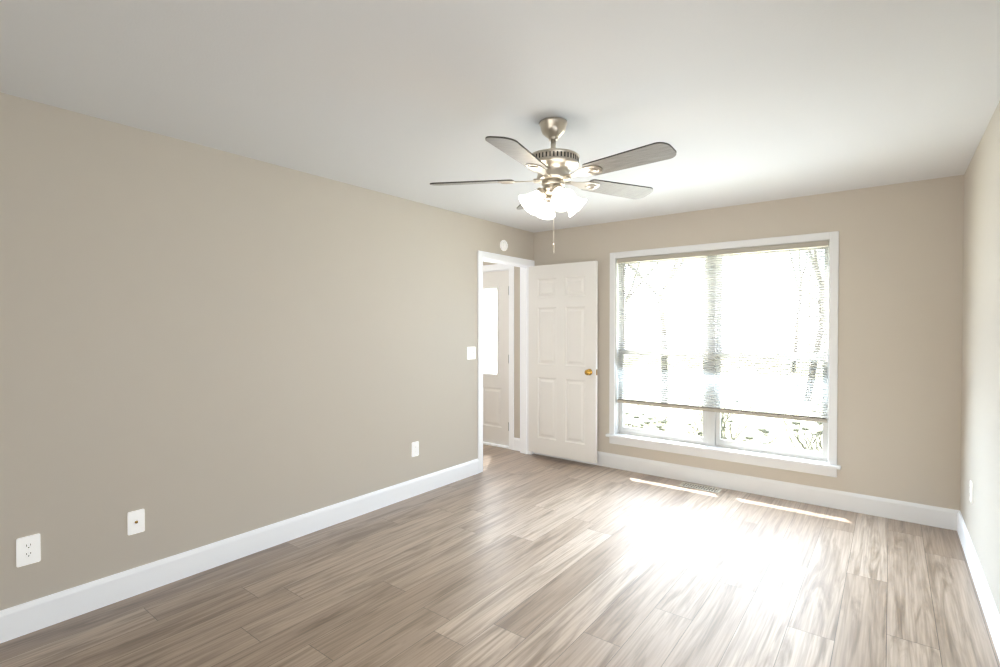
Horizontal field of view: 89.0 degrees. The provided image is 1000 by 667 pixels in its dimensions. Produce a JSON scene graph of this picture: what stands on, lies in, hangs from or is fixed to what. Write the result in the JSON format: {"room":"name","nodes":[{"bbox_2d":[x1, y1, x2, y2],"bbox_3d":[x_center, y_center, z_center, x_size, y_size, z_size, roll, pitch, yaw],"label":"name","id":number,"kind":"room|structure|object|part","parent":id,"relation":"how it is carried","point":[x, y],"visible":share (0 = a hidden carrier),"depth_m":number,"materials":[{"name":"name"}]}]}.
{"room":"empty bedroom","nodes":[
{"label":"empty bedroom","id":0,"kind":"room"},
{"bbox_2d":[0,92,533,610],"bbox_3d":[-1.250,0.135,3.616,0.120,2.440,5.170,1,1,38],"label":"wall","id":1,"kind":"structure","parent":0,"point":[215,344],"depth_m":2.90,"materials":[{"name":"beige paint"}]},
{"bbox_2d":[16,534,40,566],"bbox_3d":[-2.162,0.994,2.334,0.006,0.130,0.082,1,1,38],"label":"outlet","id":2,"kind":"object","parent":1,"relation":"attached to","point":[28,551],"visible":1,"depth_m":2.33,"materials":[{"name":"white plastic"}]},
{"bbox_2d":[127,509,144,534],"bbox_3d":[-1.903,0.988,2.664,0.016,0.120,0.075,1,1,38],"label":"outlet","id":3,"kind":"object","parent":1,"relation":"attached to","point":[136,519],"visible":1,"depth_m":2.67,"materials":[{"name":"white plastic"}]},
{"bbox_2d":[412,441,418,456],"bbox_3d":[-0.704,0.961,4.233,0.006,0.120,0.075,1,1,38],"label":"outlet","id":4,"kind":"object","parent":1,"relation":"attached to","point":[415,445],"visible":1,"depth_m":4.23,"materials":[{"name":"white plastic"}]},
{"bbox_2d":[467,347,475,359],"bbox_3d":[-0.264,0.184,4.785,0.019,0.118,0.118,1,1,38],"label":"switch plate","id":5,"kind":"object","parent":1,"relation":"attached to","point":[471,351],"visible":1,"depth_m":4.79,"materials":[{"name":"white plastic"}]},
{"bbox_2d":[0,438,999,660],"bbox_3d":[-0.385,1.293,3.042,5.070,0.140,5.050,1,1,38],"label":"baseboard","id":6,"kind":"structure","parent":1,"relation":"attached to","point":[37,614],"depth_m":2.85,"materials":[{"name":"white paint"}]},
{"bbox_2d":[500,240,507,250],"bbox_3d":[0.044,-0.893,5.161,0.034,0.108,0.108,1,1,38],"label":"smoke detector","id":7,"kind":"object","parent":1,"relation":"attached to","point":[503,244],"visible":1,"depth_m":5.14,"materials":[{"name":"white plastic"}]},
{"bbox_2d":[528,261,597,462],"bbox_3d":[0.640,0.282,5.306,0.810,2.012,0.035,1,1,38],"label":"door","id":8,"kind":"structure","parent":1,"relation":"in","point":[563,298],"depth_m":5.27,"materials":[{"name":"white wood"}]},
{"bbox_2d":[585,369,596,374],"bbox_3d":[0.922,0.386,5.092,0.104,0.064,0.164,1,1,38],"label":"door knob","id":9,"kind":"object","parent":8,"relation":"attached to","point":[587,372],"depth_m":5.05,"materials":[{"name":"gold metal"}]},
{"bbox_2d":[0,0,999,232],"bbox_3d":[-0.372,-1.137,3.026,5.310,0.120,5.330,1,1,38],"label":"ceiling","id":10,"kind":"structure","parent":0,"point":[756,101],"depth_m":2.18,"materials":[{"name":"white paint"}]},
{"bbox_2d":[430,117,675,252],"bbox_3d":[0.284,-0.739,2.553,1.214,0.664,1.227,1,1,38],"label":"ceiling fan","id":11,"kind":"object","parent":10,"relation":"hanging from","point":[552,166],"depth_m":2.50,"materials":[{"name":"silver metal"}]},
{"bbox_2d":[0,444,999,666],"bbox_3d":[-0.372,1.423,3.060,5.310,0.120,5.330,1,1,38],"label":"floor","id":12,"kind":"structure","parent":0,"point":[524,560],"depth_m":2.67,"materials":[{"name":"wood"}]},
{"bbox_2d":[678,482,721,492],"bbox_3d":[1.743,1.338,4.435,0.335,0.011,0.125,1,1,38],"label":"floor vent","id":13,"kind":"object","parent":12,"relation":"in","point":[683,484],"visible":1,"depth_m":4.43,"materials":[{"name":"beige metal"}]},
{"bbox_2d":[483,175,963,509],"bbox_3d":[1.202,0.116,5.093,5.310,2.440,0.160,1,1,38],"label":"wall","id":14,"kind":"structure","parent":0,"point":[900,283],"depth_m":3.78,"materials":[{"name":"beige paint"}]},
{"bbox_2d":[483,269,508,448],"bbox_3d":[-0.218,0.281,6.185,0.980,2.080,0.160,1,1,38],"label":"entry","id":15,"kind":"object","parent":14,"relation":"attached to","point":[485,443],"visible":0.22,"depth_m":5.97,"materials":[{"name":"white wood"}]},
{"bbox_2d":[483,270,508,445],"bbox_3d":[-0.248,0.282,6.138,0.940,2.035,0.117,1,1,38],"label":"entry door","id":16,"kind":"structure","parent":14,"relation":"in","point":[495,385],"depth_m":5.98,"materials":[{"name":"white wood"}]},
{"bbox_2d":[483,264,513,449],"bbox_3d":[-0.272,0.257,6.115,1.080,2.130,0.016,1,1,38],"label":"trim","id":17,"kind":"structure","parent":14,"relation":"attached to","point":[496,266],"depth_m":5.80,"materials":[{"name":"white wood"}]},
{"bbox_2d":[606,231,840,476],"bbox_3d":[1.884,0.154,4.541,1.949,1.895,0.204,1,1,38],"label":"window frame","id":18,"kind":"structure","parent":14,"relation":"in","point":[829,467],"depth_m":4.42,"materials":[{"name":"white wood"}]},
{"bbox_3d":[1.914,0.125,4.580,1.699,1.635,0.042,1,1,38],"label":"glass","id":19,"kind":"part","parent":18,"relation":"part of","materials":[{"name":"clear glass"}]},
{"bbox_2d":[617,241,828,422],"bbox_3d":[1.863,-0.019,4.512,1.759,1.422,0.054,1,1,38],"label":"window blinds","id":20,"kind":"object","parent":18,"relation":"attached to","point":[622,302],"depth_m":4.42,"materials":[{"name":"white plastic"}]},
{"bbox_2d":[619,246,828,459],"bbox_3d":[1.915,0.132,4.581,1.767,1.722,0.065,1,1,38],"label":"sash","id":21,"kind":"object","parent":18,"relation":"attached to","point":[823,454],"depth_m":4.52,"materials":[{"name":"white wood"}]},
{"bbox_2d":[534,451,959,530],"bbox_3d":[1.763,1.273,4.567,3.520,0.140,0.015,1,1,38],"label":"baseboard","id":22,"kind":"structure","parent":14,"relation":"attached to","point":[934,516],"depth_m":4.11,"materials":[{"name":"white wood"}]},
{"bbox_2d":[960,101,999,614],"bbox_3d":[1.637,0.165,1.399,0.120,2.440,5.170,1,1,38],"label":"wall","id":23,"kind":"structure","parent":0,"point":[980,388],"depth_m":2.68,"materials":[{"name":"beige paint"}]},
{"bbox_2d":[970,480,971,502],"bbox_3d":[2.789,0.937,3.015,0.006,0.120,0.075,1,1,38],"label":"outlet","id":24,"kind":"object","parent":23,"relation":"attached to","point":[970,480],"visible":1,"depth_m":3.01,"materials":[{"name":"white plastic"}]},
{"bbox_3d":[-0.907,0.111,5.433,1.550,2.440,1.870,1,1,38],"label":"wall","id":25,"kind":"structure","parent":0,"visible":0},
{"bbox_2d":[478,250,534,472],"bbox_3d":[0.029,0.268,5.283,0.152,2.130,0.960,1,1,38],"label":"door frame","id":26,"kind":"structure","parent":25,"relation":"in","point":[481,254],"depth_m":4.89,"materials":[{"name":"white wood"}]},
{"bbox_3d":[0.029,0.268,5.283,0.152,2.130,0.960,1,1,38],"label":"casing trim","id":27,"kind":"part","parent":26,"relation":"part of","materials":[{"name":"white paint"}]},
{"label":"outside","id":28,"kind":"structure","parent":0,"visible":0},
{"bbox_2d":[483,340,823,450],"bbox_3d":[22.180,1.532,29.950,85.000,0.150,64.790,1,1,38],"label":"ground","id":29,"kind":"structure","parent":28,"point":[674,425],"depth_m":12.79,"materials":[{"name":"white"}]},
{"bbox_2d":[624,391,822,450],"bbox_3d":[3.131,1.191,5.937,6.825,1.203,1.678,1,1,35],"label":"shrubs","id":30,"kind":"object","parent":29,"relation":"on","point":[818,434],"visible":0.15,"depth_m":6.08,"materials":[{"name":"plant"}]},
{"bbox_2d":[626,250,823,402],"bbox_3d":[10.043,-2.815,11.866,18.746,9.067,17.315,0,1,-30],"label":"trees","id":31,"kind":"object","parent":29,"relation":"on","point":[813,250],"visible":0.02,"depth_m":12.45,"materials":[{"name":"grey plant"}]}
]}

